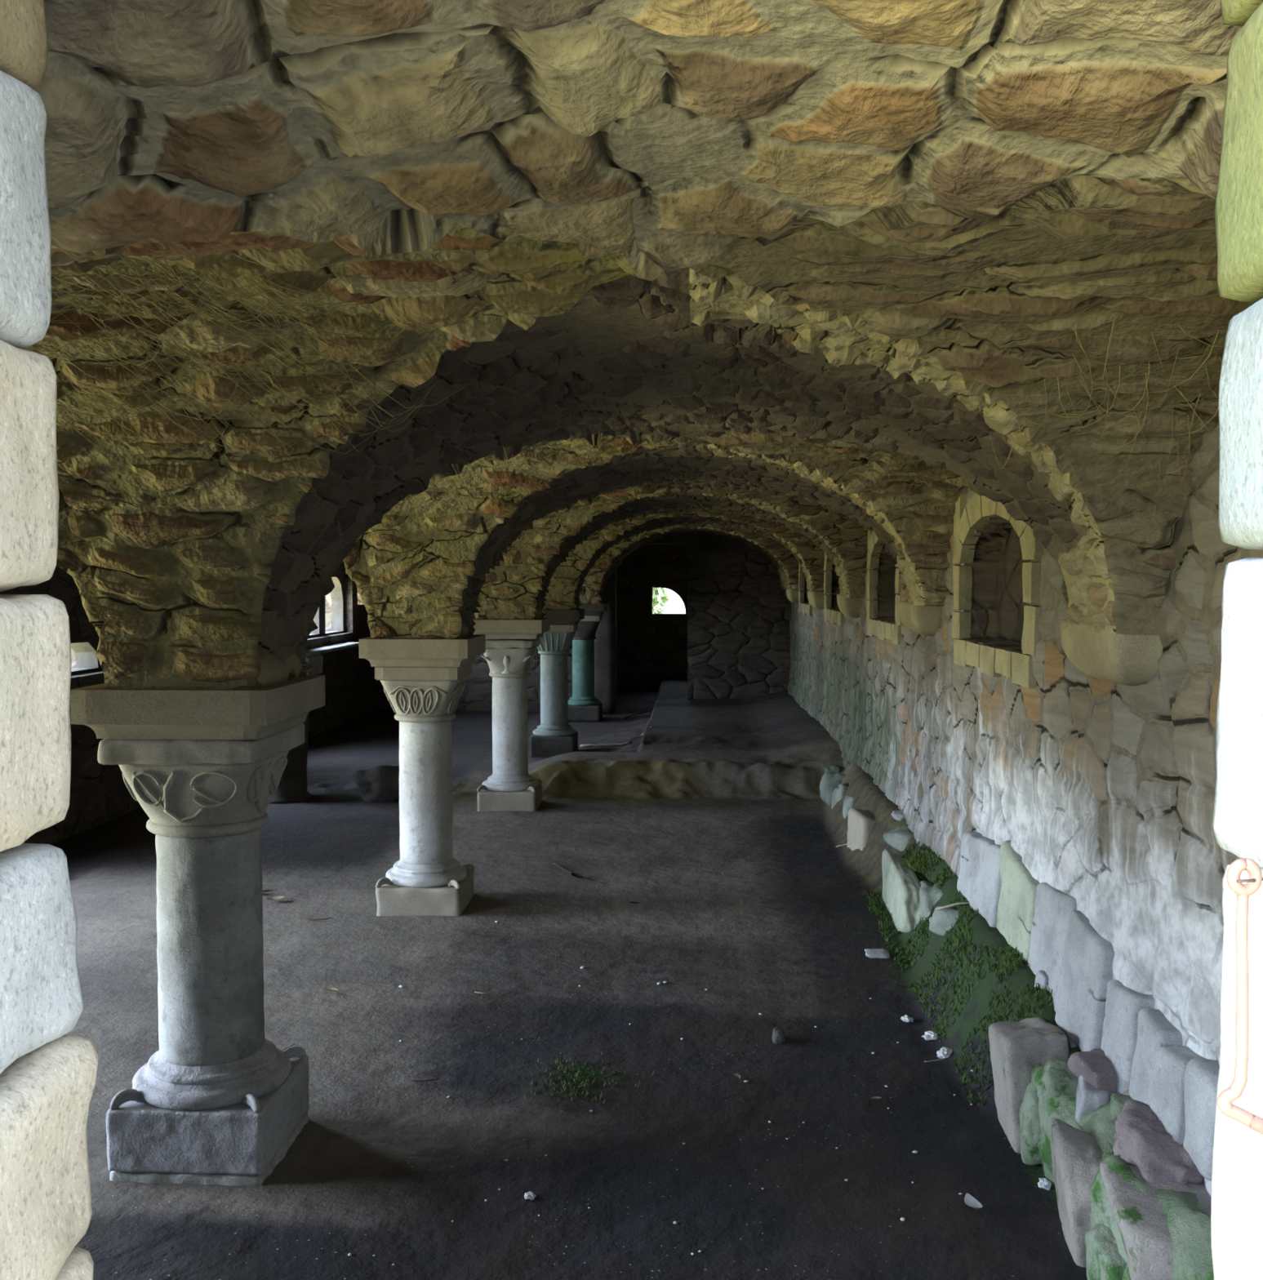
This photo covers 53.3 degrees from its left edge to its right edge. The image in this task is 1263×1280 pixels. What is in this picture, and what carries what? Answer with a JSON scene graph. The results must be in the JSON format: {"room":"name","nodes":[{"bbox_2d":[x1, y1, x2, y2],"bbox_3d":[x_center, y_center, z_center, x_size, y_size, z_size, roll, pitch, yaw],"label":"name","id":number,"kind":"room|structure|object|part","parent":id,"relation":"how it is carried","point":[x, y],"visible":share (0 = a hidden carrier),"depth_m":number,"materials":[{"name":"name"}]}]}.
{"room":"stone vaulted crypt","nodes":[
{"label":"stone vaulted crypt","id":0,"kind":"room"},
{"bbox_2d":[0,560,373,844],"bbox_3d":[-4.977,0.129,10.948,0.600,3.200,20.450,0,3,3],"label":"wall","id":1,"kind":"structure","parent":0,"point":[100,795],"depth_m":11.27,"materials":[{"name":"stone"}]},
{"bbox_2d":[70,638,102,675],"bbox_3d":[-4.938,0.155,10.722,0.200,0.310,1.400,0,3,3],"label":"window","id":2,"kind":"structure","parent":1,"relation":"in","point":[86,661],"depth_m":11.31,"materials":[{"name":"stone"}]},
{"bbox_2d":[307,572,345,638],"bbox_3d":[-4.538,-0.517,18.137,0.180,0.920,2.300,0,3,3],"label":"window","id":3,"kind":"structure","parent":1,"relation":"in","point":[337,594],"depth_m":19.12,"materials":[{"name":"stone"}]},
{"bbox_2d":[306,642,358,675],"bbox_3d":[-4.204,0.255,17.431,0.334,0.320,2.758,0,3,3],"label":"window sill","id":4,"kind":"structure","parent":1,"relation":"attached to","point":[313,657],"depth_m":16.58,"materials":[{"name":"grey stone"}]},
{"bbox_3d":[-4.213,0.122,17.452,0.306,0.057,2.705,0,3,3],"label":"shelf","id":5,"kind":"part","parent":4,"relation":"part of","materials":[{"name":"grey stone"}]},
{"bbox_2d":[373,533,791,711],"bbox_3d":[-0.755,-0.348,20.594,8.100,3.200,0.450,0,3,3],"label":"wall","id":6,"kind":"structure","parent":0,"point":[739,611],"depth_m":20.26,"materials":[{"name":"grey stone"}]},
{"bbox_2d":[594,568,616,713],"bbox_3d":[-0.447,-0.178,20.160,0.415,2.706,0.418,0,3,3],"label":"trim","id":7,"kind":"structure","parent":6,"relation":"attached to","point":[605,642],"depth_m":19.98,"materials":[{"name":"stone"}]},
{"bbox_2d":[52,675,1113,1279],"bbox_3d":[-1.153,1.304,13.237,6.825,0.468,24.370,0,3,3],"label":"floor","id":8,"kind":"structure","parent":0,"point":[714,820],"depth_m":5.97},
{"bbox_2d":[70,675,325,1186],"bbox_3d":[-1.585,1.071,4.741,0.704,1.831,0.704,0,3,3],"label":"stone column","id":9,"kind":"structure","parent":8,"relation":"on","point":[218,1102],"depth_m":4.54,"materials":[{"name":"grey stone"}]},
{"bbox_3d":[-1.585,1.610,4.769,0.572,0.142,0.571,0,3,3],"label":"moulding","id":10,"kind":"part","parent":9,"relation":"part of","materials":[{"name":"stone"}]},
{"bbox_2d":[146,653,302,688],"bbox_3d":[-1.573,0.126,4.690,0.514,0.138,0.522,0,3,3],"label":"stone","id":11,"kind":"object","parent":9,"relation":"on","point":[273,671],"depth_m":4.52,"materials":[{"name":"brown stone"}]},
{"bbox_2d":[266,896,284,900],"bbox_3d":[-2.392,1.739,8.462,0.114,0.018,0.070,0,3,3],"label":"dry leaf","id":12,"kind":"object","parent":8,"relation":"on","point":[273,898],"visible":1,"depth_m":8.47,"materials":[{"name":"beige plant"}]},
{"bbox_2d":[268,713,311,804],"bbox_3d":[-3.430,1.028,12.346,0.580,1.110,0.580,0,3,3],"label":"pillar","id":13,"kind":"structure","parent":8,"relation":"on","point":[292,786],"depth_m":12.19,"materials":[{"name":"grey stone"}]},
{"bbox_2d":[305,917,331,919],"bbox_3d":[-1.998,1.774,8.010,0.164,0.014,0.060,0,3,3],"label":"twig","id":14,"kind":"object","parent":8,"relation":"on","point":[305,917],"visible":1,"depth_m":8.01,"materials":[{"name":"wood"}]},
{"bbox_2d":[325,987,337,991],"bbox_3d":[-1.572,1.833,6.601,0.076,0.012,0.047,0,3,3],"label":"dry leaf","id":15,"kind":"object","parent":8,"relation":"on","point":[328,988],"visible":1,"depth_m":6.61,"materials":[{"name":"beige plant"}]},
{"bbox_2d":[353,764,399,802],"bbox_3d":[-2.412,1.397,12.402,0.604,0.387,0.557,0,3,3],"label":"boulder","id":16,"kind":"object","parent":8,"relation":"on","point":[380,784],"visible":0.73,"depth_m":12.17,"materials":[{"name":"stone"}]},
{"bbox_2d":[358,634,485,916],"bbox_3d":[-1.361,0.902,8.330,0.704,1.849,0.704,0,3,3],"label":"stone column","id":17,"kind":"structure","parent":8,"relation":"on","point":[423,681],"depth_m":8.15,"materials":[{"name":"stone"}]},
{"bbox_3d":[-1.360,1.523,8.361,0.537,0.142,0.535,0,3,3],"label":"moulding","id":18,"kind":"part","parent":17,"relation":"part of","materials":[{"name":"stone"}]},
{"bbox_2d":[384,624,468,638],"bbox_3d":[-1.365,-0.054,8.281,0.506,0.134,0.504,0,3,3],"label":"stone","id":19,"kind":"structure","parent":17,"relation":"on","point":[464,630],"depth_m":8.21,"materials":[{"name":"brown stone"}]},
{"bbox_2d":[410,1078,438,1081],"bbox_3d":[-0.888,1.891,5.408,0.120,0.008,0.019,0,3,-9],"label":"twig","id":20,"kind":"object","parent":8,"relation":"on","point":[411,1080],"visible":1,"depth_m":5.40,"materials":[{"name":"wood"}]},
{"bbox_2d":[472,617,550,811],"bbox_3d":[-1.155,0.751,11.972,0.704,1.908,0.704,0,3,3],"label":"stone column","id":21,"kind":"structure","parent":8,"relation":"on","point":[511,645],"depth_m":11.79,"materials":[{"name":"stone"}]},
{"bbox_3d":[-1.154,1.343,12.000,0.535,0.142,0.537,0,3,3],"label":"moulding","id":22,"kind":"part","parent":21,"relation":"part of","materials":[{"name":"stone"}]},
{"bbox_2d":[499,606,542,619],"bbox_3d":[-1.147,-0.231,11.917,0.525,0.134,0.516,0,3,3],"label":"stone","id":23,"kind":"structure","parent":21,"relation":"on","point":[539,613],"depth_m":11.82,"materials":[{"name":"brown stone"}]},
{"bbox_2d":[524,1191,536,1199],"bbox_3d":[-0.355,1.946,4.410,0.042,0.024,0.044,0,3,3],"label":"pebble","id":24,"kind":"object","parent":8,"relation":"on","point":[530,1195],"visible":1,"depth_m":4.40,"materials":[{"name":"grey stone"}]},
{"bbox_2d":[529,608,584,757],"bbox_3d":[-0.953,0.536,15.510,0.704,1.827,0.704,0,3,3],"label":"stone column","id":25,"kind":"structure","parent":8,"relation":"on","point":[553,736],"depth_m":15.33,"materials":[{"name":"stone"}]},
{"bbox_3d":[-0.953,1.103,15.539,0.539,0.142,0.538,0,3,3],"label":"moulding","id":26,"kind":"part","parent":25,"relation":"part of","materials":[{"name":"stone"}]},
{"bbox_2d":[568,601,579,609],"bbox_3d":[-0.945,-0.407,15.465,0.518,0.137,0.524,0,3,3],"label":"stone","id":27,"kind":"structure","parent":25,"relation":"on","point":[571,602],"depth_m":15.19,"materials":[{"name":"stone"}]},
{"bbox_2d":[493,1053,653,1112],"bbox_3d":[-0.239,1.891,5.415,0.680,0.022,0.574,-1,3,-25],"label":"grass patch","id":28,"kind":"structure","parent":8,"relation":"on","point":[556,1064],"depth_m":5.41,"materials":[{"name":"green plant"}]},
{"bbox_2d":[571,872,583,878],"bbox_3d":[-0.389,1.701,9.065,0.098,0.024,0.113,0,3,3],"label":"dry leaf","id":29,"kind":"object","parent":8,"relation":"on","point":[575,875],"visible":1,"depth_m":9.09,"materials":[{"name":"brown plant"}]},
{"bbox_2d":[552,862,604,884],"bbox_3d":[-0.409,1.702,9.185,0.053,0.020,0.720,-2,3,-33],"label":"twig","id":30,"kind":"object","parent":8,"relation":"on","point":[557,864],"visible":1,"depth_m":9.25,"materials":[{"name":"brown wood"}]},
{"bbox_2d":[567,602,607,721],"bbox_3d":[-0.734,0.334,19.198,0.704,1.788,0.704,0,3,3],"label":"stone column","id":31,"kind":"structure","parent":8,"relation":"on","point":[583,706],"depth_m":19.03,"materials":[{"name":"green stone"}]},
{"bbox_3d":[-0.734,0.920,19.227,0.540,0.142,0.537,0,3,3],"label":"moulding","id":32,"kind":"part","parent":31,"relation":"part of","materials":[{"name":"green stone"}]},
{"bbox_2d":[581,597,602,603],"bbox_3d":[-0.731,-0.589,19.150,0.515,0.142,0.529,0,3,3],"label":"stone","id":33,"kind":"structure","parent":31,"relation":"on","point":[584,600],"depth_m":18.86,"materials":[{"name":"stone"}]},
{"bbox_2d":[579,725,652,746],"bbox_3d":[-0.166,1.209,15.758,0.819,0.327,0.738,-1,3,-16],"label":"branch","id":34,"kind":"object","parent":8,"relation":"on","point":[628,742],"visible":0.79,"depth_m":15.77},
{"bbox_2d":[624,710,652,719],"bbox_3d":[0.087,1.169,19.801,0.101,0.039,1.060,1,3,24],"label":"twig","id":35,"kind":"object","parent":8,"relation":"on","point":[629,716],"visible":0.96,"depth_m":19.78,"materials":[{"name":"wood"}]},
{"bbox_2d":[732,1073,740,1079],"bbox_3d":[0.453,1.880,5.425,0.035,0.010,0.058,0,3,3],"label":"dry leaf","id":36,"kind":"object","parent":8,"relation":"on","point":[735,1075],"visible":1,"depth_m":5.43,"materials":[{"name":"brown plant"}]},
{"bbox_2d":[772,1026,785,1044],"bbox_3d":[0.690,1.860,5.914,0.057,0.057,0.105,0,3,3],"label":"stone","id":37,"kind":"object","parent":8,"relation":"on","point":[778,1034],"visible":1,"depth_m":5.87,"materials":[{"name":"stone"}]},
{"bbox_2d":[824,765,839,773],"bbox_3d":[2.017,1.387,12.819,0.149,0.252,0.332,0,3,-5],"label":"rock","id":38,"kind":"object","parent":8,"relation":"on","point":[832,768],"visible":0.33,"depth_m":12.68,"materials":[{"name":"grey stone"}]},
{"bbox_2d":[819,772,845,805],"bbox_3d":[1.952,1.423,12.130,0.264,0.310,0.510,0,3,-8],"label":"rock","id":39,"kind":"object","parent":8,"relation":"on","point":[829,781],"visible":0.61,"depth_m":11.99,"materials":[{"name":"grey stone"}]},
{"bbox_2d":[831,786,839,808],"bbox_3d":[1.938,1.500,11.537,0.209,0.328,0.526,0,3,3],"label":"rock","id":40,"kind":"object","parent":8,"relation":"on","point":[835,798],"visible":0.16,"depth_m":11.51,"materials":[{"name":"grey stone"}]},
{"bbox_2d":[838,782,848,799],"bbox_3d":[1.942,1.372,11.330,0.150,0.168,0.270,0,3,3],"label":"rock","id":41,"kind":"object","parent":8,"relation":"on","point":[842,787],"visible":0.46,"depth_m":11.22,"materials":[{"name":"grey stone"}]},
{"bbox_2d":[842,795,853,818],"bbox_3d":[1.944,1.521,10.864,0.247,0.376,0.610,0,3,8],"label":"rock","id":42,"kind":"object","parent":8,"relation":"on","point":[848,802],"visible":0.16,"depth_m":10.67,"materials":[{"name":"grey stone"}]},
{"bbox_2d":[846,808,875,850],"bbox_3d":[1.885,1.528,9.770,0.342,0.389,0.517,0,3,-5],"label":"block","id":43,"kind":"object","parent":8,"relation":"on","point":[860,823],"visible":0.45,"depth_m":9.67,"materials":[{"name":"stone"}]},
{"bbox_2d":[870,1096,880,1099],"bbox_3d":[1.010,1.894,5.201,0.048,0.008,0.029,0,3,3],"label":"dry leaf","id":44,"kind":"object","parent":8,"relation":"on","point":[873,1097],"visible":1,"depth_m":5.21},
{"bbox_2d":[864,948,889,958],"bbox_3d":[1.416,1.804,7.249,0.152,0.031,0.127,0,3,3],"label":"flat stone","id":45,"kind":"object","parent":8,"relation":"on","point":[869,953],"visible":1,"depth_m":7.21,"materials":[{"name":"grey stone"}]},
{"bbox_2d":[883,826,912,851],"bbox_3d":[1.973,1.405,8.874,0.307,0.146,0.406,-1,3,-12],"label":"rock","id":46,"kind":"object","parent":8,"relation":"on","point":[899,837],"visible":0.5,"depth_m":8.80,"materials":[{"name":"grey stone"}]},
{"bbox_2d":[891,809,904,820],"bbox_3d":[1.990,1.293,9.253,0.150,0.060,0.224,0,3,3],"label":"rock","id":47,"kind":"object","parent":8,"relation":"on","point":[899,815],"visible":0.6,"depth_m":9.21,"materials":[{"name":"grey stone"}]},
{"bbox_2d":[881,848,921,933],"bbox_3d":[1.732,1.619,8.048,0.160,0.372,1.257,0,3,4],"label":"rock","id":48,"kind":"object","parent":8,"relation":"on","point":[901,886],"visible":0.91,"depth_m":7.78,"materials":[{"name":"grey stone"}]},
{"bbox_2d":[890,944,921,967],"bbox_3d":[1.524,1.768,7.087,0.231,0.099,0.082,-2,3,-31],"label":"twig","id":49,"kind":"object","parent":8,"relation":"on","point":[921,944],"visible":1,"depth_m":7.11,"materials":[{"name":"brown wood"}]},
{"bbox_2d":[900,1014,913,1022],"bbox_3d":[1.349,1.856,6.160,0.061,0.032,0.062,-2,4,-40],"label":"scrap","id":50,"kind":"object","parent":8,"relation":"on","point":[905,1019],"visible":1,"depth_m":6.14,"materials":[{"name":"white paper"}]},
{"bbox_2d":[921,1031,937,1040],"bbox_3d":[1.405,1.861,5.914,0.087,0.039,0.073,0,3,3],"label":"scrap","id":51,"kind":"object","parent":8,"relation":"on","point":[929,1035],"visible":1,"depth_m":5.90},
{"bbox_2d":[919,880,943,921],"bbox_3d":[1.796,1.608,7.558,0.162,0.330,0.548,1,3,10],"label":"rock","id":52,"kind":"object","parent":8,"relation":"on","point":[929,894],"visible":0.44,"depth_m":7.35,"materials":[{"name":"grey stone"}]},
{"bbox_2d":[928,906,959,935],"bbox_3d":[1.801,1.539,6.836,0.279,0.180,0.314,-2,3,-31],"label":"rock","id":53,"kind":"object","parent":8,"relation":"on","point":[941,919],"visible":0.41,"depth_m":6.79,"materials":[{"name":"grey stone"}]},
{"bbox_2d":[936,1047,952,1058],"bbox_3d":[1.412,1.864,5.686,0.073,0.049,0.072,2,4,41],"label":"scrap","id":54,"kind":"object","parent":8,"relation":"on","point":[944,1052],"visible":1,"depth_m":5.67,"materials":[{"name":"white paper"}]},
{"bbox_2d":[862,837,1053,1105],"bbox_3d":[1.680,1.603,6.874,0.446,0.478,3.514,0,3,3],"label":"plants","id":55,"kind":"object","parent":8,"relation":"on","point":[877,910],"visible":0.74,"depth_m":6.20,"materials":[{"name":"green plant"}]},
{"bbox_2d":[903,852,929,873],"bbox_3d":[1.906,1.421,8.084,0.341,0.070,0.490,0,3,3],"label":"moss cushion","id":56,"kind":"object","parent":55,"relation":"on","point":[916,864],"visible":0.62,"depth_m":8.02,"materials":[{"name":"green plant"}]},
{"bbox_2d":[935,902,968,911],"bbox_3d":[1.748,1.429,6.756,0.231,0.071,0.013,1,3,20],"label":"stick","id":57,"kind":"object","parent":55,"relation":"on","point":[963,903],"visible":0.78,"depth_m":6.76,"materials":[{"name":"wood"}]},
{"bbox_2d":[964,1193,982,1208],"bbox_3d":[1.168,1.927,4.304,0.057,0.025,0.099,0,3,3],"label":"pebble","id":58,"kind":"object","parent":8,"relation":"on","point":[969,1200],"visible":1,"depth_m":4.32,"materials":[{"name":"grey stone"}]},
{"bbox_2d":[956,831,1000,927],"bbox_3d":[1.874,1.220,6.627,0.178,0.416,0.816,0,3,3],"label":"footing slab","id":59,"kind":"object","parent":8,"relation":"on","point":[979,880],"visible":0.76,"depth_m":6.54,"materials":[{"name":"grey stone"}]},
{"bbox_2d":[988,1017,1070,1153],"bbox_3d":[1.656,1.737,5.027,0.433,0.480,0.612,0,3,3],"label":"block","id":60,"kind":"object","parent":8,"relation":"on","point":[1015,1048],"visible":0.6,"depth_m":4.81,"materials":[{"name":"stone"}]},
{"bbox_2d":[1018,1081,1043,1165],"bbox_3d":[1.540,1.809,4.736,0.156,0.298,0.377,1,3,11],"label":"rock","id":61,"kind":"object","parent":8,"relation":"on","point":[1029,1120],"visible":0.37,"depth_m":4.62,"materials":[{"name":"stone"}]},
{"bbox_2d":[1034,969,1048,989],"bbox_3d":[1.763,1.464,5.351,0.088,0.109,0.075,-1,3,-26],"label":"rock","id":62,"kind":"object","parent":8,"relation":"on","point":[1042,978],"visible":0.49,"depth_m":5.33,"materials":[{"name":"grey stone"}]},
{"bbox_2d":[1037,1177,1051,1190],"bbox_3d":[1.472,1.936,4.480,0.044,0.038,0.046,-2,4,-38],"label":"scrap","id":63,"kind":"object","parent":8,"relation":"on","point":[1043,1183],"visible":1,"depth_m":4.47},
{"bbox_2d":[1026,882,1076,1012],"bbox_3d":[1.834,1.286,5.380,0.175,0.493,0.523,0,3,3],"label":"stone block","id":64,"kind":"object","parent":8,"relation":"on","point":[1053,908],"visible":0.54,"depth_m":5.36,"materials":[{"name":"grey stone"}]},
{"bbox_2d":[1038,1094,1071,1133],"bbox_3d":[1.540,1.750,4.526,0.101,0.240,0.204,0,3,-2],"label":"rock","id":65,"kind":"object","parent":8,"relation":"on","point":[1060,1112],"visible":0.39,"depth_m":4.47,"materials":[{"name":"green stone"}]},
{"bbox_2d":[1040,1058,1078,1097],"bbox_3d":[1.574,1.625,4.589,0.160,0.161,0.186,0,3,3],"label":"rock","id":66,"kind":"object","parent":8,"relation":"on","point":[1057,1078],"visible":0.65,"depth_m":4.53,"materials":[{"name":"green stone"}]},
{"bbox_2d":[1049,1117,1102,1267],"bbox_3d":[1.516,1.830,4.159,0.217,0.367,0.476,0,3,10],"label":"boulder","id":67,"kind":"object","parent":8,"relation":"on","point":[1076,1156],"visible":0.48,"depth_m":4.07,"materials":[{"name":"stone"}]},
{"bbox_2d":[1075,1075,1109,1121],"bbox_3d":[1.633,1.662,4.482,0.149,0.242,0.250,1,3,15],"label":"rock","id":68,"kind":"object","parent":8,"relation":"on","point":[1088,1099],"visible":0.28,"depth_m":4.38,"materials":[{"name":"grey stone"}]},
{"bbox_2d":[1084,1223,1126,1279],"bbox_3d":[1.468,1.904,3.782,0.164,0.235,0.304,0,3,3],"label":"rock","id":69,"kind":"object","parent":8,"relation":"on","point":[1104,1261],"visible":0.49,"depth_m":3.76,"materials":[{"name":"stone"}]},
{"bbox_2d":[1109,1089,1128,1099],"bbox_3d":[1.797,1.598,4.341,0.209,0.126,0.193,-1,3,-19],"label":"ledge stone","id":70,"kind":"object","parent":8,"relation":"on","point":[1126,1092],"visible":0.02,"depth_m":4.35,"materials":[{"name":"grey stone"}]},
{"bbox_2d":[1109,1093,1132,1120],"bbox_3d":[1.696,1.625,4.271,0.149,0.131,0.121,0,3,3],"label":"rock","id":71,"kind":"object","parent":8,"relation":"on","point":[1117,1100],"visible":0.19,"depth_m":4.28,"materials":[{"name":"green stone"}]},
{"bbox_2d":[21,0,1255,688],"bbox_3d":[-1.291,-0.705,10.678,6.869,1.162,19.366,0,3,3],"label":"ceiling","id":72,"kind":"structure","parent":0,"point":[778,277],"depth_m":2.95,"materials":[{"name":"brown stone"}]},
{"bbox_2d":[26,250,488,491],"bbox_3d":[-1.155,-0.645,3.248,1.444,0.435,1.697,0,3,3],"label":"roots","id":73,"kind":"object","parent":72,"relation":"attached to","point":[175,298],"visible":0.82,"depth_m":3.15},
{"bbox_2d":[989,317,1224,559],"bbox_3d":[1.558,-0.546,3.687,0.832,0.602,1.040,0,3,3],"label":"roots","id":74,"kind":"object","parent":72,"relation":"hanging from","point":[1080,344],"visible":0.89,"depth_m":3.64},
{"bbox_2d":[616,544,687,685],"bbox_3d":[-0.517,-0.591,25.507,8.100,3.200,0.500,0,3,3],"label":"wall","id":75,"kind":"structure","parent":0,"point":[650,646],"depth_m":25.22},
{"bbox_2d":[650,586,686,613],"bbox_3d":[0.742,-0.793,25.245,0.720,0.550,0.080,0,3,3],"label":"window","id":76,"kind":"structure","parent":75,"relation":"in","point":[681,592],"depth_m":25.19,"materials":[{"name":"glass"}]},
{"bbox_2d":[787,422,1262,1196],"bbox_3d":[2.170,0.177,10.552,0.266,3.144,19.345,0,3,3],"label":"wall","id":77,"kind":"structure","parent":0,"point":[1104,790],"depth_m":5.27,"materials":[{"name":"grey stone"}]},
{"bbox_2d":[785,583,800,603],"bbox_3d":[2.455,-0.700,18.892,0.245,0.301,0.620,0,3,3],"label":"corbel","id":78,"kind":"object","parent":77,"relation":"attached to","point":[792,594],"visible":0.5,"depth_m":18.61,"materials":[{"name":"stone"}]},
{"bbox_2d":[798,562,813,616],"bbox_3d":[2.497,-0.856,17.481,0.230,1.011,1.822,0,3,3],"label":"window","id":79,"kind":"structure","parent":77,"relation":"in","point":[806,608],"depth_m":18.18,"materials":[{"name":"yellow stone"}]},
{"bbox_2d":[807,587,825,609],"bbox_3d":[2.282,-0.524,15.300,0.248,0.304,0.620,0,3,3],"label":"corbel","id":80,"kind":"object","parent":77,"relation":"attached to","point":[815,598],"visible":0.42,"depth_m":15.02,"materials":[{"name":"stone"}]},
{"bbox_2d":[823,551,844,626],"bbox_3d":[2.328,-0.683,13.935,0.227,1.017,1.819,0,3,3],"label":"window","id":81,"kind":"structure","parent":77,"relation":"in","point":[833,615],"depth_m":14.62,"materials":[{"name":"yellow stone"}]},
{"bbox_2d":[836,594,861,617],"bbox_3d":[2.128,-0.365,12.108,0.250,0.302,0.620,0,3,3],"label":"corbel","id":82,"kind":"object","parent":77,"relation":"attached to","point":[851,607],"visible":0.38,"depth_m":11.84,"materials":[{"name":"stone"}]},
{"bbox_2d":[866,530,903,644],"bbox_3d":[2.151,-0.505,10.297,0.230,1.023,1.819,0,3,3],"label":"window","id":83,"kind":"structure","parent":77,"relation":"in","point":[883,630],"depth_m":10.79,"materials":[{"name":"yellow stone"}]},
{"bbox_2d":[897,601,940,635],"bbox_3d":[1.947,-0.183,8.417,0.245,0.303,0.620,0,3,3],"label":"corbel","id":84,"kind":"object","parent":77,"relation":"attached to","point":[925,620],"visible":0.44,"depth_m":8.15,"materials":[{"name":"stone"}]},
{"bbox_2d":[951,493,1043,688],"bbox_3d":[1.972,-0.321,6.595,0.233,1.018,1.825,0,3,3],"label":"window","id":85,"kind":"structure","parent":77,"relation":"in","point":[993,660],"depth_m":6.60,"materials":[{"name":"yellow stone"}]},
{"bbox_2d":[995,840,1039,961],"bbox_3d":[1.864,1.289,5.970,0.180,0.562,0.661,0,3,3],"label":"footing slab","id":86,"kind":"object","parent":77,"relation":"attached to","point":[1016,902],"visible":0.45,"depth_m":5.91,"materials":[{"name":"grey stone"}]},
{"bbox_2d":[1054,910,1114,1051],"bbox_3d":[1.797,1.340,4.887,0.190,0.481,0.460,0,3,3],"label":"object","id":87,"kind":"object","parent":77,"relation":"attached to","point":[1087,957],"visible":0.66,"depth_m":4.82,"materials":[{"name":"grey stone"}]},
{"bbox_2d":[1059,619,1162,685],"bbox_3d":[1.761,0.007,4.576,0.245,0.304,0.620,0,3,3],"label":"corbel","id":88,"kind":"object","parent":77,"relation":"attached to","point":[1127,660],"visible":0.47,"depth_m":4.34,"materials":[{"name":"stone"}]},
{"bbox_2d":[1030,1047,1213,1279],"bbox_3d":[1.615,1.852,3.614,0.422,0.492,2.867,0,3,3],"label":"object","id":89,"kind":"structure","parent":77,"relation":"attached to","point":[1188,1225],"depth_m":3.82,"materials":[{"name":"green stone"}]},
{"bbox_2d":[1066,1048,1116,1097],"bbox_3d":[1.700,1.568,4.531,0.265,0.173,0.242,-1,3,-23],"label":"rock","id":90,"kind":"object","parent":89,"relation":"on","point":[1095,1068],"visible":0.47,"depth_m":4.44,"materials":[{"name":"grey stone"}]},
{"bbox_2d":[1100,1161,1211,1279],"bbox_3d":[1.630,1.829,3.698,0.446,0.372,0.618,0,3,3],"label":"rock","id":91,"kind":"object","parent":89,"relation":"on","point":[1140,1221],"visible":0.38,"depth_m":3.62,"materials":[{"name":"stone"}]},
{"bbox_2d":[1112,1099,1204,1184],"bbox_3d":[1.738,1.632,3.954,0.406,0.252,0.334,0,3,3],"label":"boulder","id":92,"kind":"object","parent":91,"relation":"on","point":[1142,1141],"visible":0.43,"depth_m":3.88,"materials":[{"name":"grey stone"}]},
{"bbox_2d":[1100,979,1154,1093],"bbox_3d":[1.777,1.411,4.491,0.159,0.382,0.320,0,3,3],"label":"footing slab","id":93,"kind":"object","parent":77,"relation":"attached to","point":[1123,1004],"visible":0.51,"depth_m":4.40,"materials":[{"name":"grey stone"}]},
{"bbox_2d":[1128,1008,1182,1104],"bbox_3d":[1.766,1.420,4.214,0.142,0.322,0.219,0,3,3],"label":"footing slab","id":94,"kind":"object","parent":77,"relation":"attached to","point":[1154,1030],"visible":0.5,"depth_m":4.19,"materials":[{"name":"grey stone"}]},
{"bbox_2d":[1147,1045,1205,1144],"bbox_3d":[1.746,1.447,3.980,0.165,0.309,0.236,0,3,3],"label":"footing slab","id":95,"kind":"object","parent":77,"relation":"attached to","point":[1166,1090],"visible":0.53,"depth_m":3.95,"materials":[{"name":"grey stone"}]},
{"bbox_2d":[1182,1057,1219,1181],"bbox_3d":[1.735,1.422,3.730,0.150,0.299,0.248,0,3,3],"label":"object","id":96,"kind":"object","parent":77,"relation":"attached to","point":[1201,1075],"visible":0.45,"depth_m":3.73,"materials":[{"name":"grey stone"}]},
{"bbox_3d":[-1.714,0.630,0.816,8.100,3.200,0.500,0,3,3],"label":"wall","id":97,"kind":"structure","parent":0,"visible":0},
{"bbox_2d":[0,0,1262,1279],"bbox_3d":[0.010,0.508,0.731,2.069,2.028,0.553,0,3,3],"label":"door","id":98,"kind":"structure","parent":97,"relation":"in","point":[48,1074],"depth_m":0.91,"materials":[{"name":"beige stone"}]},
{"bbox_2d":[1215,857,1262,1134],"bbox_3d":[0.420,0.243,0.843,0.048,0.198,0.096,1,3,27],"label":"hook","id":99,"kind":"object","parent":98,"relation":"attached to","point":[1224,1100],"visible":1,"depth_m":0.84,"materials":[{"name":"metal"}]},
{"label":"outside","id":100,"kind":"structure","parent":0,"visible":0},
{"bbox_2d":[652,587,666,613],"bbox_3d":[0.225,-0.550,29.500,1.282,2.543,1.218,0,3,3],"label":"shrub","id":101,"kind":"object","parent":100,"point":[655,593],"visible":0.09,"depth_m":29.48,"materials":[{"name":"green plant"}]}
]}

